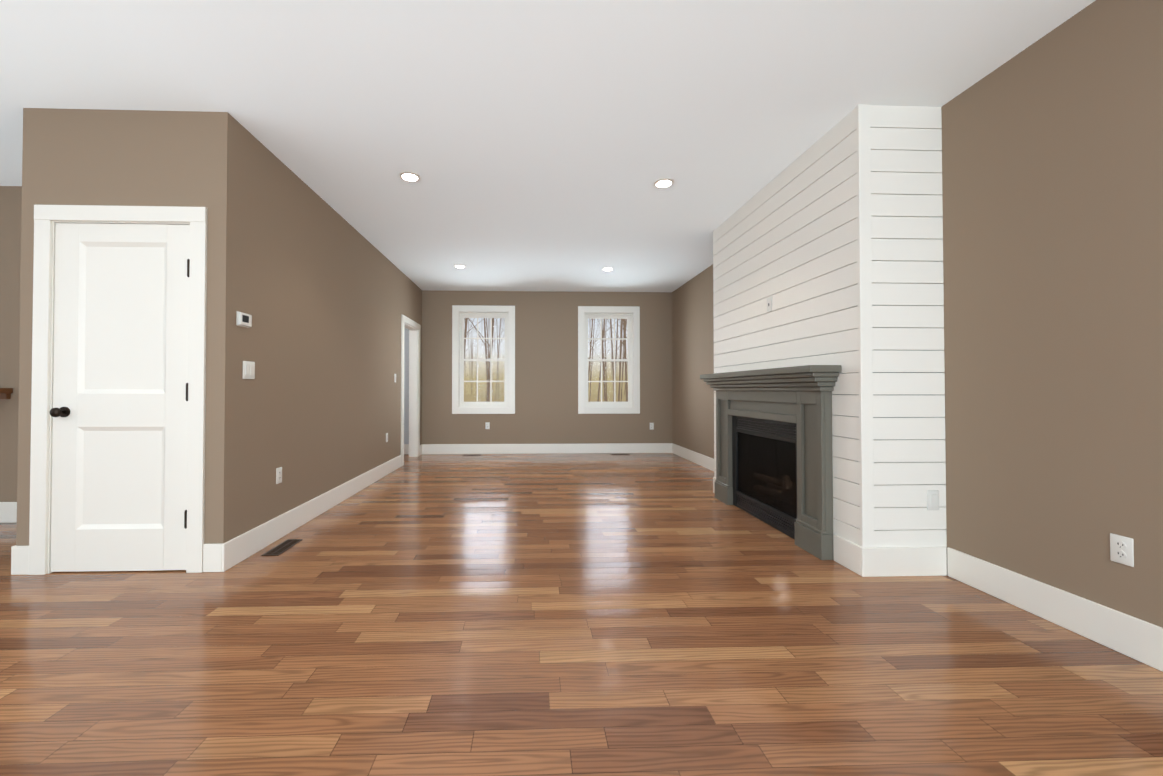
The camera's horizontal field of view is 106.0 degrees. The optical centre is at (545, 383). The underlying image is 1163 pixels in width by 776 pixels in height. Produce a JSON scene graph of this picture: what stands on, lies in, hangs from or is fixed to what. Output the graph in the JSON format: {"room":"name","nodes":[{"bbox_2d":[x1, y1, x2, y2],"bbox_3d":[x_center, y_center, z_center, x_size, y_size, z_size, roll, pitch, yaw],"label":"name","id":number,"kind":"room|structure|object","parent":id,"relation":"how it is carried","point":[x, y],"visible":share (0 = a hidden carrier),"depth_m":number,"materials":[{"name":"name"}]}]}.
{"room":"living room","nodes":[
{"label":"living room","id":0,"kind":"room"},
{"bbox_2d":[0,186,21,501],"bbox_3d":[-4.633,-0.249,3.611,5.145,2.740,0.120,0,-1,-2],"label":"wall","id":1,"kind":"structure","parent":0,"point":[10,231],"depth_m":3.56,"materials":[{"name":"brown paint"}]},
{"bbox_2d":[0,388,12,398],"bbox_3d":[-5.109,0.074,3.395,1.580,0.088,0.268,0,-1,-2],"label":"wood shelf","id":2,"kind":"object","parent":1,"relation":"attached to","point":[5,393],"visible":1,"depth_m":3.52,"materials":[{"name":"brown wood"}]},
{"bbox_2d":[0,502,16,522],"bbox_3d":[-5.101,1.038,3.511,3.965,0.165,0.014,0,-1,-2],"label":"baseboard","id":3,"kind":"structure","parent":1,"relation":"attached to","point":[8,512],"depth_m":3.53,"materials":[{"name":"white wood"}]},
{"bbox_2d":[16,108,240,545],"bbox_3d":[-2.498,-0.261,2.646,1.180,2.740,0.120,0,-1,-2],"label":"wall","id":4,"kind":"structure","parent":0,"point":[127,157],"depth_m":2.60,"materials":[{"name":"brown paint"}]},
{"bbox_2d":[11,546,28,574],"bbox_3d":[-3.048,1.025,2.544,0.102,0.165,0.014,0,-1,-2],"label":"baseboard","id":5,"kind":"structure","parent":4,"relation":"attached to","point":[19,560],"depth_m":2.54,"materials":[{"name":"white wood"}]},
{"bbox_2d":[29,205,206,574],"bbox_3d":[-2.507,0.029,2.632,0.980,2.159,0.140,0,-1,-2],"label":"door frame","id":6,"kind":"structure","parent":4,"relation":"attached to","point":[47,218],"depth_m":2.57,"materials":[{"name":"white wood"}]},
{"bbox_2d":[49,223,189,571],"bbox_3d":[-2.504,0.074,2.568,0.784,2.052,0.105,0,-1,-2],"label":"closet door","id":7,"kind":"structure","parent":4,"relation":"in","point":[118,412],"depth_m":2.59,"materials":[{"name":"white wood"}]},
{"bbox_2d":[203,543,221,571],"bbox_3d":[-1.960,1.025,2.580,0.108,0.165,0.014,0,-1,-2],"label":"baseboard","id":8,"kind":"structure","parent":4,"relation":"attached to","point":[212,557],"depth_m":2.57,"materials":[{"name":"white wood"}]},
{"bbox_2d":[237,125,421,535],"bbox_3d":[-2.046,-0.230,5.020,0.120,2.740,4.595,0,-1,-2],"label":"wall","id":9,"kind":"structure","parent":0,"point":[329,295],"depth_m":3.56,"materials":[{"name":"brown paint"}]},
{"bbox_2d":[236,311,251,327],"bbox_3d":[-1.898,-0.406,2.763,0.026,0.090,0.120,0,-1,-2],"label":"thermostat","id":10,"kind":"object","parent":9,"relation":"attached to","point":[243,319],"visible":1,"depth_m":2.74,"materials":[{"name":"white plastic"}]},
{"bbox_2d":[243,361,254,378],"bbox_3d":[-1.907,-0.089,2.818,0.012,0.114,0.116,0,-1,-2],"label":"light switch","id":11,"kind":"object","parent":9,"relation":"attached to","point":[248,369],"visible":1,"depth_m":2.81,"materials":[{"name":"white plastic"}]},
{"bbox_2d":[276,467,281,483],"bbox_3d":[-1.920,0.660,3.159,0.009,0.114,0.070,0,-1,-2],"label":"electrical outlet","id":12,"kind":"object","parent":9,"relation":"attached to","point":[278,475],"visible":1,"depth_m":3.15,"materials":[{"name":"white plastic"}]},
{"bbox_2d":[222,455,401,571],"bbox_3d":[-1.957,1.049,4.347,0.014,0.165,3.547,0,-1,-2],"label":"baseboard","id":13,"kind":"structure","parent":9,"relation":"attached to","point":[240,548],"depth_m":3.34,"materials":[{"name":"white wood"}]},
{"bbox_2d":[401,314,420,465],"bbox_3d":[-2.099,0.094,6.632,0.158,2.134,1.000,0,-1,-2],"label":"trim","id":14,"kind":"structure","parent":9,"relation":"attached to","point":[413,327],"depth_m":7.02,"materials":[{"name":"white wood"}]},
{"bbox_2d":[404,290,672,443],"bbox_3d":[-1.220,-0.199,7.426,7.020,2.740,0.160,0,-1,-2],"label":"wall","id":15,"kind":"structure","parent":0,"point":[546,367],"depth_m":7.39,"materials":[{"name":"brown paint"}]},
{"bbox_2d":[404,444,408,453],"bbox_3d":[-3.454,1.087,7.248,2.545,0.165,0.014,0,-1,-2],"label":"baseboard","id":16,"kind":"structure","parent":15,"relation":"attached to","point":[406,448],"depth_m":7.28,"materials":[{"name":"white wood"}]},
{"bbox_2d":[452,305,514,413],"bbox_3d":[-1.035,-0.409,7.408,1.050,1.820,0.143,0,-1,-2],"label":"window","id":17,"kind":"structure","parent":15,"relation":"in","point":[460,313],"depth_m":7.36,"materials":[{"name":"white wood"}]},
{"bbox_2d":[485,422,489,428],"bbox_3d":[-0.968,0.700,7.338,0.070,0.114,0.009,0,-1,-2],"label":"electrical outlet","id":18,"kind":"object","parent":15,"relation":"attached to","point":[487,425],"visible":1,"depth_m":7.34,"materials":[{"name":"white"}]},
{"bbox_2d":[422,443,671,453],"bbox_3d":[0.047,1.088,7.364,4.221,0.165,0.014,0,-1,-2],"label":"baseboard","id":19,"kind":"structure","parent":15,"relation":"attached to","point":[544,448],"depth_m":7.36,"materials":[{"name":"white wood"}]},
{"bbox_2d":[578,306,639,413],"bbox_3d":[1.081,-0.408,7.478,1.050,1.820,0.143,0,-1,-2],"label":"window","id":20,"kind":"structure","parent":15,"relation":"in","point":[631,314],"depth_m":7.43,"materials":[{"name":"white wood"}]},
{"bbox_2d":[0,0,1095,291],"bbox_3d":[-2.302,-1.689,2.051,9.700,0.100,10.950,0,-1,-2],"label":"ceiling","id":21,"kind":"structure","parent":0,"point":[538,144],"depth_m":2.45,"materials":[{"name":"white paint"}]},
{"bbox_2d":[399,172,420,181],"bbox_3d":[-1.057,-1.618,3.417,0.164,0.008,0.164,0,-1,-2],"label":"recessed light","id":22,"kind":"object","parent":21,"relation":"in","point":[409,176],"visible":1,"depth_m":3.41,"materials":[{"name":"white"}]},
{"bbox_2d":[454,265,465,267],"bbox_3d":[-1.149,-1.585,5.895,0.164,0.008,0.164,0,-1,-2],"label":"recessed light","id":23,"kind":"object","parent":21,"relation":"in","point":[459,266],"visible":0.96,"depth_m":5.88,"materials":[{"name":"white"}]},
{"bbox_2d":[602,267,613,270],"bbox_3d":[0.865,-1.583,6.032,0.164,0.008,0.164,0,-1,-2],"label":"recessed light","id":24,"kind":"object","parent":21,"relation":"in","point":[607,269],"visible":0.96,"depth_m":6.03,"materials":[{"name":"white"}]},
{"bbox_2d":[653,178,673,187],"bbox_3d":[0.956,-1.616,3.524,0.164,0.008,0.164,0,-1,-2],"label":"recessed light","id":25,"kind":"object","parent":21,"relation":"in","point":[664,183],"visible":1,"depth_m":3.52,"materials":[{"name":"white"}]},
{"bbox_2d":[0,453,1162,775],"bbox_3d":[-2.302,1.151,2.014,9.700,0.100,10.950,0,-1,-2],"label":"floor","id":26,"kind":"structure","parent":0,"point":[572,615],"depth_m":1.76,"materials":[{"name":"brown wood"}]},
{"bbox_2d":[262,539,302,555],"bbox_3d":[-1.784,1.110,2.977,0.110,0.006,0.300,0,-1,-2],"label":"floor vent","id":27,"kind":"object","parent":26,"relation":"in","point":[281,548],"visible":1,"depth_m":2.96,"materials":[{"name":"brown metal"}]},
{"bbox_2d":[462,454,480,455],"bbox_3d":[-1.203,1.165,7.178,0.300,0.006,0.110,0,-1,-2],"label":"floor vent","id":28,"kind":"object","parent":26,"relation":"in","point":[471,455],"visible":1,"depth_m":7.13,"materials":[{"name":"brown metal"}]},
{"bbox_2d":[713,104,946,550],"bbox_3d":[2.046,-0.249,3.566,0.506,2.740,2.051,0,-1,-2],"label":"chase","id":29,"kind":"object","parent":26,"relation":"on","point":[830,242],"visible":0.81,"depth_m":2.56,"materials":[{"name":"white wood"}]},
{"bbox_2d":[713,477,715,492],"bbox_3d":[1.762,1.050,4.464,0.014,0.165,0.203,0,-1,-2],"label":"baseboard","id":30,"kind":"structure","parent":29,"relation":"attached to","point":[714,479],"depth_m":4.53,"materials":[{"name":"white wood"}]},
{"bbox_2d":[732,415,796,538],"bbox_3d":[1.983,0.700,3.568,0.432,0.833,1.054,0,-1,-2],"label":"fireplace","id":31,"kind":"object","parent":29,"relation":"in","point":[764,461],"visible":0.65,"depth_m":3.57,"materials":[{"name":"black metal"}]},
{"bbox_2d":[767,297,771,311],"bbox_3d":[1.798,-0.637,3.509,0.008,0.114,0.070,0,-1,-2],"label":"outlet box","id":32,"kind":"object","parent":29,"relation":"attached to","point":[769,304],"visible":1,"depth_m":3.50,"materials":[{"name":"white plastic"}]},
{"bbox_2d":[700,365,840,559],"bbox_3d":[1.698,0.508,3.561,0.198,1.226,1.760,0,-1,-2],"label":"fireplace mantel","id":33,"kind":"object","parent":29,"relation":"attached to","point":[801,396],"visible":0.98,"depth_m":2.98,"materials":[{"name":"grey paint"}]},
{"bbox_2d":[833,534,861,575],"bbox_3d":[1.823,1.026,2.636,0.014,0.165,0.230,0,-1,-2],"label":"baseboard","id":34,"kind":"structure","parent":29,"relation":"attached to","point":[846,553],"depth_m":2.63,"materials":[{"name":"white wood"}]},
{"bbox_2d":[861,547,946,576],"bbox_3d":[2.070,1.025,2.523,0.500,0.165,0.014,0,-1,-2],"label":"baseboard","id":35,"kind":"structure","parent":29,"relation":"attached to","point":[900,561],"depth_m":2.52,"materials":[{"name":"white wood"}]},
{"bbox_2d":[927,490,938,509],"bbox_3d":[2.251,0.674,2.534,0.070,0.114,0.012,0,-1,-2],"label":"electrical outlet","id":36,"kind":"object","parent":29,"relation":"attached to","point":[932,499],"visible":1,"depth_m":2.53,"materials":[{"name":"white plastic"}]},
{"bbox_2d":[672,0,1162,627],"bbox_3d":[2.409,-0.269,2.088,0.120,2.740,10.750,0,-1,-2],"label":"wall","id":37,"kind":"structure","parent":0,"point":[1052,176],"depth_m":2.01,"materials":[{"name":"brown paint"}]},
{"bbox_2d":[672,443,713,470],"bbox_3d":[2.211,1.070,6.011,0.014,0.165,2.861,0,-1,-2],"label":"baseboard","id":38,"kind":"structure","parent":37,"relation":"attached to","point":[707,462],"depth_m":6.41,"materials":[{"name":"white wood"}]},
{"bbox_2d":[947,547,1162,671],"bbox_3d":[2.421,0.987,-0.329,0.014,0.165,5.710,0,-1,-2],"label":"baseboard","id":39,"kind":"structure","parent":37,"relation":"attached to","point":[1137,639],"depth_m":1.96,"materials":[{"name":"white wood"}]},
{"bbox_2d":[1110,533,1133,566],"bbox_3d":[2.354,0.677,1.786,0.009,0.114,0.070,0,-1,-2],"label":"electrical outlet","id":40,"kind":"object","parent":37,"relation":"attached to","point":[1121,549],"visible":1,"depth_m":1.78,"materials":[{"name":"white plastic"}]},
{"label":"outside","id":41,"kind":"structure","parent":0,"visible":0},
{"bbox_2d":[464,394,625,401],"bbox_3d":[0.244,1.419,26.285,82.000,1.200,37.100,0,-1,-2],"label":"ground","id":42,"kind":"structure","parent":41,"point":[482,397],"depth_m":38.30,"materials":[{"name":"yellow plant"}]},
{"bbox_2d":[464,318,627,401],"bbox_3d":[-2.504,-7.445,29.753,34.157,18.688,28.882,0,-1,-2],"label":"trees","id":43,"kind":"object","parent":42,"relation":"on","point":[623,324],"depth_m":25.52,"materials":[{"name":"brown plant"}]},
{"bbox_2d":[464,318,627,393],"bbox_3d":[-0.371,-9.337,44.967,82.000,30.000,0.001,0,-1,-2],"label":"sky","id":44,"kind":"structure","parent":41,"point":[470,370],"depth_m":44.75,"materials":[{"name":"white"}]}
]}

